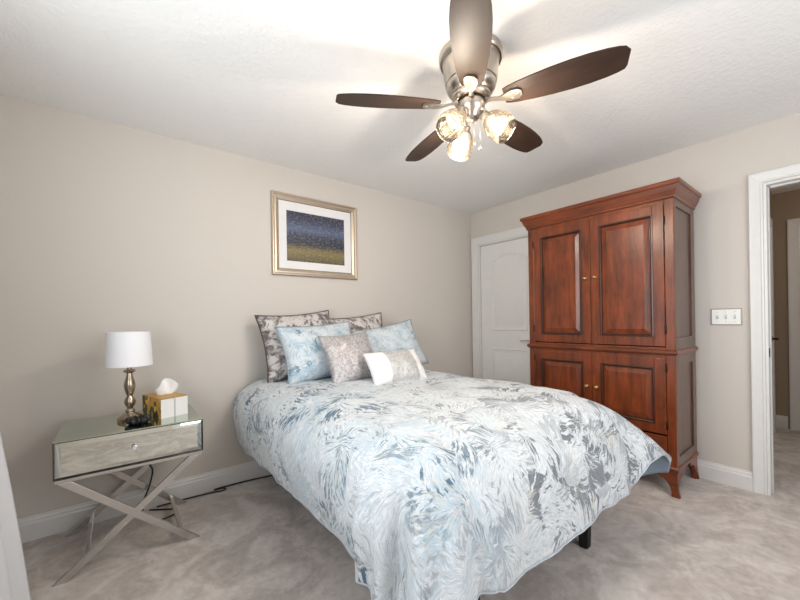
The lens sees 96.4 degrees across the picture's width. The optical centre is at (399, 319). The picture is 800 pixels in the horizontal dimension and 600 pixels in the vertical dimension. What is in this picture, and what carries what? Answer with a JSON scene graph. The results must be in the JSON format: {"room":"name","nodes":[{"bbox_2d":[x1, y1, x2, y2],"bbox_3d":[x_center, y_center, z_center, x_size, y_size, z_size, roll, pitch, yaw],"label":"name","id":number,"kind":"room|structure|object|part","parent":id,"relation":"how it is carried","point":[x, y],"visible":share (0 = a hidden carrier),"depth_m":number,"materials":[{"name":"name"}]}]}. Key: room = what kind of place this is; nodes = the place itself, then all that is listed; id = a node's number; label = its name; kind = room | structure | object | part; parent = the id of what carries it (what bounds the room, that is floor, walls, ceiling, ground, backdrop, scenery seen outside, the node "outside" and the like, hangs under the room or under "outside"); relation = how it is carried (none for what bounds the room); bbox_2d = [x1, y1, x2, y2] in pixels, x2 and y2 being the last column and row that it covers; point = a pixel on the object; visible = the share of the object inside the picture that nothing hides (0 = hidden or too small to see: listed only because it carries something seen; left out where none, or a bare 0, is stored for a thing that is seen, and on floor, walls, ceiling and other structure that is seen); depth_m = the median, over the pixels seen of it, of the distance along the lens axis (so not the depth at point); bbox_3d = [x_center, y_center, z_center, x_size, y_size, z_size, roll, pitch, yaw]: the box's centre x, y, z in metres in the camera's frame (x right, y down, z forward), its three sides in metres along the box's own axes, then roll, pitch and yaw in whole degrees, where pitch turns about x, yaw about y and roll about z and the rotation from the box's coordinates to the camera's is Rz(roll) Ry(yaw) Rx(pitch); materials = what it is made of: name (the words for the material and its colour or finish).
{"room":"bedroom","nodes":[
{"label":"bedroom","id":0,"kind":"room"},
{"bbox_2d":[0,94,472,518],"bbox_3d":[-0.742,-0.018,3.109,4.240,2.440,0.120,-1,0,-38],"label":"wall","id":1,"kind":"structure","parent":0,"point":[105,226],"depth_m":2.36,"materials":[{"name":"beige paint"}]},
{"bbox_2d":[18,461,270,542],"bbox_3d":[-0.681,1.136,3.056,4.000,0.130,0.016,-1,0,-38],"label":"baseboard","id":2,"kind":"structure","parent":1,"relation":"attached to","point":[34,527],"depth_m":2.25,"materials":[{"name":"white paint"}]},
{"bbox_2d":[271,190,356,279],"bbox_3d":[-0.704,-0.690,3.052,0.775,0.662,0.025,-1,0,-38],"label":"picture frame","id":3,"kind":"object","parent":1,"relation":"attached to","point":[310,237],"visible":1,"depth_m":3.03,"materials":[{"name":"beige metal"}]},
{"bbox_2d":[286,210,344,265],"bbox_3d":[-0.711,-0.686,3.059,0.528,0.410,0.004,-1,0,-38],"label":"painting","id":4,"kind":"object","parent":3,"relation":"attached to","point":[312,238],"depth_m":3.04},
{"bbox_2d":[0,0,799,213],"bbox_3d":[1.397,-1.322,2.040,6.310,0.100,4.470,-1,0,-38],"label":"ceiling","id":5,"kind":"structure","parent":0,"point":[261,80],"depth_m":1.84,"materials":[{"name":"white paint"}]},
{"bbox_2d":[335,0,630,160],"bbox_3d":[0.364,-1.030,1.734,1.195,0.452,1.222,-1,0,-38],"label":"ceiling fan","id":6,"kind":"object","parent":5,"relation":"hanging from","point":[469,62],"visible":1,"depth_m":1.59,"materials":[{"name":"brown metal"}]},
{"bbox_3d":[-0.056,-1.007,1.656,0.483,0.037,0.149,-1,0,-7],"label":"blade","id":7,"kind":"part","parent":6,"relation":"part of","materials":[{"name":"brown wood"}]},
{"bbox_3d":[0.174,-1.011,2.062,0.149,0.037,0.483,-1,0,-25],"label":"blade","id":8,"kind":"part","parent":6,"relation":"part of","materials":[{"name":"brown wood"}]},
{"bbox_3d":[0.189,-1.011,1.685,0.164,0.034,0.056,-1,0,-7],"label":"blade arm","id":9,"kind":"part","parent":6,"relation":"part of","materials":[{"name":"silver metal"}]},
{"bbox_3d":[0.278,-1.012,1.838,0.056,0.034,0.164,-1,0,-25],"label":"blade arm","id":10,"kind":"part","parent":6,"relation":"part of","materials":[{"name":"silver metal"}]},
{"bbox_3d":[0.237,-0.882,1.620,0.150,0.150,0.130,-1,0,-38],"label":"lamp shade","id":11,"kind":"part","parent":6,"relation":"part of","materials":[{"name":"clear glass"}]},
{"bbox_3d":[0.256,-0.906,1.635,0.068,0.068,0.042,-1,0,-38],"label":"bulb","id":12,"kind":"part","parent":6,"relation":"part of","materials":[{"name":"beige glass"}]},
{"bbox_3d":[0.310,-0.883,1.831,0.134,0.150,0.148,-1,0,-38],"label":"lamp shade","id":13,"kind":"part","parent":6,"relation":"part of","materials":[{"name":"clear glass"}]},
{"bbox_3d":[0.311,-0.907,1.805,0.041,0.068,0.068,-1,0,0],"label":"bulb","id":14,"kind":"part","parent":6,"relation":"part of","materials":[{"name":"beige glass"}]},
{"bbox_3d":[0.260,-1.012,1.312,0.149,0.037,0.483,-1,0,11],"label":"blade","id":15,"kind":"part","parent":6,"relation":"part of","materials":[{"name":"brown wood"}]},
{"bbox_3d":[0.307,-1.013,1.554,0.056,0.034,0.164,-1,0,11],"label":"blade arm","id":16,"kind":"part","parent":6,"relation":"part of","materials":[{"name":"silver metal"}]},
{"bbox_3d":[0.434,-0.909,1.648,0.068,0.068,0.041,-1,0,14],"label":"bulb","id":17,"kind":"part","parent":6,"relation":"part of","materials":[{"name":"beige glass"}]},
{"bbox_3d":[0.459,-0.885,1.640,0.134,0.150,0.148,-1,0,-38],"label":"lamp shade","id":18,"kind":"part","parent":6,"relation":"part of","materials":[{"name":"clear glass"}]},
{"bbox_3d":[0.468,-1.015,1.626,0.164,0.034,0.056,-1,0,29],"label":"blade arm","id":19,"kind":"part","parent":6,"relation":"part of","materials":[{"name":"silver metal"}]},
{"bbox_3d":[0.631,-1.018,1.969,0.483,0.037,0.149,-1,0,-43],"label":"blade","id":20,"kind":"part","parent":6,"relation":"part of","materials":[{"name":"brown wood"}]},
{"bbox_3d":[0.683,-1.019,1.506,0.483,0.037,0.149,-1,0,29],"label":"blade","id":21,"kind":"part","parent":6,"relation":"part of","materials":[{"name":"brown wood"}]},
{"bbox_2d":[22,428,799,599],"bbox_3d":[1.436,1.218,2.040,6.310,0.100,4.470,-1,0,-38],"label":"floor","id":22,"kind":"structure","parent":0,"point":[256,541],"depth_m":1.83,"materials":[{"name":"carpet"}]},
{"bbox_2d":[52,404,202,586],"bbox_3d":[-1.486,0.886,1.997,0.617,0.655,0.530,-1,0,-38],"label":"nightstand","id":23,"kind":"object","parent":22,"relation":"on","point":[100,445],"visible":0.99,"depth_m":1.83,"materials":[{"name":"mirror"}]},
{"bbox_3d":[-1.649,0.986,2.193,0.601,0.460,0.018,-1,0,-38],"label":"leg","id":24,"kind":"part","parent":23,"relation":"part of","materials":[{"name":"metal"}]},
{"bbox_2d":[52,404,202,443],"bbox_3d":[-1.484,0.562,1.995,0.607,0.008,0.461,-1,0,-38],"label":"tabletop","id":25,"kind":"object","parent":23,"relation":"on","point":[78,431],"depth_m":1.87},
{"bbox_3d":[-1.483,0.650,1.995,0.608,0.172,0.463,-1,0,-38],"label":"edge trim","id":26,"kind":"part","parent":23,"relation":"part of","materials":[{"name":"metal"}]},
{"bbox_3d":[-1.346,0.743,1.824,0.605,0.017,0.018,-1,0,-38],"label":"rail","id":27,"kind":"part","parent":23,"relation":"part of","materials":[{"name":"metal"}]},
{"bbox_3d":[-1.345,0.648,1.820,0.597,0.162,0.012,-1,0,-38],"label":"drawer","id":28,"kind":"part","parent":23,"relation":"part of","materials":[{"name":"metal"}]},
{"bbox_2d":[104,331,152,422],"bbox_3d":[-1.510,0.314,1.998,0.218,0.490,0.218,-1,0,-38],"label":"table lamp","id":29,"kind":"object","parent":23,"relation":"on","point":[128,350],"visible":0.94,"depth_m":1.94,"materials":[{"name":"white fabric"}]},
{"bbox_3d":[-1.512,0.163,1.998,0.218,0.188,0.218,-1,0,-38],"label":"lamp shade","id":30,"kind":"part","parent":29,"relation":"part of","materials":[{"name":"white fabric"}]},
{"bbox_3d":[-1.345,0.981,1.819,0.575,0.460,0.017,-1,0,-38],"label":"leg","id":31,"kind":"part","parent":23,"relation":"part of","materials":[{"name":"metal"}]},
{"bbox_2d":[124,414,151,424],"bbox_3d":[-1.406,0.537,1.923,0.122,0.041,0.096,-1,0,-38],"label":"ornament","id":32,"kind":"object","parent":23,"relation":"on","point":[133,420],"visible":1,"depth_m":1.90,"materials":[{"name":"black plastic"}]},
{"bbox_3d":[-1.643,0.986,2.198,0.575,0.460,0.017,-1,0,-38],"label":"leg","id":33,"kind":"part","parent":23,"relation":"part of","materials":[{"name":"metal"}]},
{"bbox_2d":[142,464,173,519],"bbox_3d":[-1.509,1.012,2.210,0.228,0.404,0.144,-1,0,-3],"label":"lamp cord","id":34,"kind":"object","parent":23,"relation":"hanging from","point":[150,465],"visible":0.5,"depth_m":2.23,"materials":[{"name":"black plastic"}]},
{"bbox_2d":[142,378,187,418],"bbox_3d":[-1.395,0.454,2.127,0.254,0.205,0.147,-1,0,34],"label":"tissue box","id":35,"kind":"object","parent":23,"relation":"on","point":[165,402],"visible":1,"depth_m":2.08,"materials":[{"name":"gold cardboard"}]},
{"bbox_3d":[-1.398,0.447,2.125,0.251,0.003,0.140,-1,0,34],"label":"panel","id":36,"kind":"part","parent":35,"relation":"part of","materials":[{"name":"gold metal"}]},
{"bbox_3d":[-1.295,0.502,2.055,0.006,0.106,0.140,-1,0,34],"label":"panel","id":37,"kind":"part","parent":35,"relation":"part of","materials":[{"name":"white cardboard"}]},
{"bbox_2d":[157,475,272,506],"bbox_3d":[-1.268,1.204,2.541,0.761,0.010,0.065,-1,0,-38],"label":"power cord","id":38,"kind":"object","parent":22,"relation":"on","point":[222,487],"visible":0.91,"depth_m":2.53,"materials":[{"name":"black plastic"}]},
{"bbox_2d":[478,526,590,599],"bbox_3d":[0.027,0.890,2.312,1.440,0.600,1.925,-1,0,-38],"label":"bed","id":39,"kind":"object","parent":22,"relation":"on","point":[584,538],"visible":0.06,"depth_m":1.83,"materials":[{"name":"black paint"}]},
{"bbox_2d":[233,370,671,599],"bbox_3d":[0.157,0.768,2.281,1.846,0.715,2.144,-1,0,-38],"label":"comforter","id":40,"kind":"object","parent":39,"relation":"on","point":[438,486],"visible":0.91,"depth_m":1.41,"materials":[{"name":"fabric"}]},
{"bbox_2d":[254,310,328,382],"bbox_3d":[-0.766,0.191,2.779,0.657,0.542,0.238,-1,0,-44],"label":"pillow sham","id":41,"kind":"object","parent":40,"relation":"on","point":[275,357],"visible":0.49,"depth_m":2.60,"materials":[{"name":"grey fabric"}]},
{"bbox_2d":[274,321,350,383],"bbox_3d":[-0.582,0.233,2.687,0.642,0.440,0.259,-1,0,-45],"label":"bed pillow","id":42,"kind":"object","parent":40,"relation":"on","point":[305,357],"visible":0.67,"depth_m":2.54,"materials":[{"name":"blue fabric"}]},
{"bbox_2d":[317,331,372,382],"bbox_3d":[-0.349,0.272,2.590,0.233,0.373,0.438,-1,0,44],"label":"throw cushion","id":43,"kind":"object","parent":40,"relation":"on","point":[346,361],"visible":0.84,"depth_m":2.50,"materials":[{"name":"silver fabric"}]},
{"bbox_2d":[328,312,382,330],"bbox_3d":[-0.357,0.200,3.096,0.660,0.532,0.238,-1,0,-39],"label":"pillow sham","id":44,"kind":"object","parent":40,"relation":"on","point":[371,321],"visible":0.27,"depth_m":3.12,"materials":[{"name":"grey fabric"}]},
{"bbox_2d":[351,319,428,364],"bbox_3d":[-0.075,0.248,3.104,0.695,0.501,0.272,-1,0,-44],"label":"bed pillow","id":45,"kind":"object","parent":40,"relation":"on","point":[398,336],"visible":0.54,"depth_m":3.07,"materials":[{"name":"blue fabric"}]},
{"bbox_2d":[363,349,426,384],"bbox_3d":[-0.026,0.334,2.541,0.469,0.226,0.198,-1,0,-33],"label":"lumbar cushion","id":46,"kind":"object","parent":40,"relation":"on","point":[397,365],"visible":0.94,"depth_m":2.46,"materials":[{"name":"white fabric"}]},
{"bbox_3d":[0.955,1.020,1.854,0.060,0.310,0.060,-1,0,-38],"label":"leg","id":47,"kind":"part","parent":39,"relation":"part of","materials":[{"name":"black paint"}]},
{"bbox_2d":[520,177,700,498],"bbox_3d":[1.630,0.133,2.867,0.517,2.064,1.144,-1,0,-38],"label":"armoire","id":48,"kind":"object","parent":22,"relation":"on","point":[612,287],"visible":0.77,"depth_m":2.57,"materials":[{"name":"brown wood"}]},
{"bbox_3d":[1.309,-0.288,2.920,0.013,0.825,0.346,-1,0,-38],"label":"moulding","id":49,"kind":"part","parent":48,"relation":"part of","materials":[{"name":"brown wood"}]},
{"bbox_3d":[1.312,-0.288,2.923,0.010,0.791,0.312,-1,0,-38],"label":"panel","id":50,"kind":"part","parent":48,"relation":"part of","materials":[{"name":"brown wood"}]},
{"bbox_3d":[1.315,-0.288,2.925,0.020,0.949,0.470,-1,0,-38],"label":"door","id":51,"kind":"part","parent":48,"relation":"part of","materials":[{"name":"brown wood"}]},
{"bbox_3d":[1.325,0.517,2.923,0.010,0.347,0.312,-1,0,-38],"label":"panel","id":52,"kind":"part","parent":48,"relation":"part of","materials":[{"name":"brown wood"}]},
{"bbox_3d":[1.321,0.517,2.920,0.013,0.381,0.346,-1,0,-38],"label":"moulding","id":53,"kind":"part","parent":48,"relation":"part of","materials":[{"name":"brown wood"}]},
{"bbox_3d":[1.328,0.517,2.925,0.020,0.505,0.470,-1,0,-38],"label":"door","id":54,"kind":"part","parent":48,"relation":"part of","materials":[{"name":"brown wood"}]},
{"bbox_3d":[1.614,-0.845,2.867,0.517,0.109,1.144,-1,0,-38],"label":"cornice","id":55,"kind":"part","parent":48,"relation":"part of","materials":[{"name":"brown wood"}]},
{"bbox_3d":[1.643,0.220,2.876,0.486,0.038,1.082,-1,0,-38],"label":"waist moulding","id":56,"kind":"part","parent":48,"relation":"part of","materials":[{"name":"brown wood"}]},
{"bbox_3d":[1.604,-0.293,2.551,0.010,0.791,0.312,-1,0,-38],"label":"panel","id":57,"kind":"part","parent":48,"relation":"part of","materials":[{"name":"brown wood"}]},
{"bbox_3d":[1.601,-0.292,2.549,0.013,0.825,0.346,-1,0,-38],"label":"moulding","id":58,"kind":"part","parent":48,"relation":"part of","materials":[{"name":"brown wood"}]},
{"bbox_3d":[1.613,0.512,2.549,0.013,0.381,0.346,-1,0,-38],"label":"moulding","id":59,"kind":"part","parent":48,"relation":"part of","materials":[{"name":"brown wood"}]},
{"bbox_3d":[1.608,-0.293,2.554,0.020,0.949,0.470,-1,0,-38],"label":"door","id":60,"kind":"part","parent":48,"relation":"part of","materials":[{"name":"brown wood"}]},
{"bbox_3d":[1.617,0.512,2.551,0.010,0.347,0.312,-1,0,-38],"label":"panel","id":61,"kind":"part","parent":48,"relation":"part of","materials":[{"name":"brown wood"}]},
{"bbox_3d":[1.620,0.512,2.554,0.020,0.505,0.470,-1,0,-38],"label":"door","id":62,"kind":"part","parent":48,"relation":"part of","materials":[{"name":"brown wood"}]},
{"bbox_3d":[1.480,0.875,2.740,0.020,0.193,0.942,-1,0,-38],"label":"drawer","id":63,"kind":"part","parent":48,"relation":"part of","materials":[{"name":"brown wood"}]},
{"bbox_3d":[1.471,0.875,2.733,0.004,0.140,0.882,-1,0,-38],"label":"drawer panel","id":64,"kind":"part","parent":48,"relation":"part of","materials":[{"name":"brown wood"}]},
{"bbox_3d":[1.657,0.984,2.878,0.480,0.030,1.070,-1,0,-38],"label":"moulding","id":65,"kind":"part","parent":48,"relation":"part of","materials":[{"name":"brown wood"}]},
{"bbox_3d":[1.968,-0.312,2.483,0.448,1.028,0.020,-1,0,-38],"label":"panel","id":66,"kind":"part","parent":48,"relation":"part of","materials":[{"name":"brown wood"}]},
{"bbox_3d":[1.983,0.608,2.483,0.448,0.763,0.020,-1,0,-38],"label":"panel","id":67,"kind":"part","parent":48,"relation":"part of","materials":[{"name":"brown wood"}]},
{"bbox_2d":[471,112,799,494],"bbox_3d":[2.105,-0.063,2.823,0.120,2.440,3.850,-1,0,-38],"label":"wall","id":68,"kind":"structure","parent":0,"point":[719,168],"depth_m":2.53,"materials":[{"name":"beige paint"}]},
{"bbox_2d":[471,226,527,377],"bbox_3d":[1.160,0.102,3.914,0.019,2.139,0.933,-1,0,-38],"label":"trim","id":69,"kind":"structure","parent":68,"relation":"attached to","point":[521,231],"depth_m":4.22,"materials":[{"name":"white paint"}]},
{"bbox_2d":[481,237,529,384],"bbox_3d":[1.175,0.151,3.916,0.093,2.018,0.717,-1,0,-38],"label":"door","id":70,"kind":"structure","parent":68,"relation":"in","point":[504,265],"depth_m":3.94,"materials":[{"name":"white paint"}]},
{"bbox_2d":[684,459,752,491],"bbox_3d":[1.920,1.095,2.971,0.016,0.130,1.457,-1,0,-38],"label":"baseboard","id":71,"kind":"structure","parent":68,"relation":"attached to","point":[723,474],"depth_m":2.51,"materials":[{"name":"white paint"}]},
{"bbox_2d":[710,308,742,324],"bbox_3d":[2.273,-0.019,2.497,0.020,0.117,0.166,-1,0,-38],"label":"light switch","id":72,"kind":"object","parent":68,"relation":"attached to","point":[726,316],"visible":1,"depth_m":2.50,"materials":[{"name":"white plastic"}]},
{"bbox_2d":[748,163,799,495],"bbox_3d":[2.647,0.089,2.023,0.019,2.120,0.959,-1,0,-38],"label":"trim","id":73,"kind":"structure","parent":68,"relation":"attached to","point":[755,181],"depth_m":2.37,"materials":[{"name":"white paint"}]},
{"bbox_2d":[770,192,775,403],"bbox_3d":[3.172,-0.080,3.237,2.070,2.440,0.120,-1,0,-38],"label":"wall","id":74,"kind":"structure","parent":0,"point":[771,194],"depth_m":3.74,"materials":[{"name":"paint"}]},
{"bbox_2d":[770,218,775,433],"bbox_3d":[3.395,0.070,3.321,0.920,2.135,0.020,-1,0,-38],"label":"trim","id":75,"kind":"structure","parent":74,"relation":"attached to","point":[771,220],"depth_m":3.55,"materials":[{"name":"white paint"}]},
{"bbox_2d":[770,229,778,431],"bbox_3d":[3.405,0.106,3.309,0.760,2.038,0.090,-1,0,-38],"label":"door","id":76,"kind":"structure","parent":74,"relation":"in","point":[770,229],"depth_m":3.54,"materials":[{"name":"white paint"}]},
{"bbox_2d":[773,189,799,428],"bbox_3d":[4.448,-0.099,3.191,0.120,2.440,1.530,-1,0,-38],"label":"wall","id":77,"kind":"structure","parent":0,"point":[786,205],"depth_m":3.71,"materials":[{"name":"paint"}]},
{"bbox_2d":[776,415,787,428],"bbox_3d":[3.966,1.063,3.717,0.016,0.130,0.085,-1,0,-38],"label":"baseboard","id":78,"kind":"structure","parent":77,"relation":"attached to","point":[781,421],"depth_m":3.71,"materials":[{"name":"white paint"}]},
{"bbox_2d":[787,218,799,430],"bbox_3d":[4.285,0.048,3.289,0.019,2.150,0.970,-1,0,-38],"label":"trim","id":79,"kind":"structure","parent":77,"relation":"attached to","point":[793,225],"depth_m":3.64,"materials":[{"name":"white paint"}]},
{"bbox_3d":[-1.133,-0.012,0.275,0.120,2.440,3.850,-1,0,-38],"label":"wall","id":80,"kind":"structure","parent":0,"visible":0},
{"bbox_3d":[-1.229,-1.066,0.531,0.071,0.070,2.350,-1,0,-38],"label":"curtain rod","id":81,"kind":"object","parent":80,"relation":"attached to","visible":0},
{"bbox_2d":[0,434,30,599],"bbox_3d":[-1.478,0.080,1.050,0.283,2.236,0.867,-1,0,-28],"label":"curtain","id":82,"kind":"object","parent":81,"relation":"hanging from","point":[14,584],"visible":1,"depth_m":1.45,"materials":[{"name":"white fabric"}]}
]}

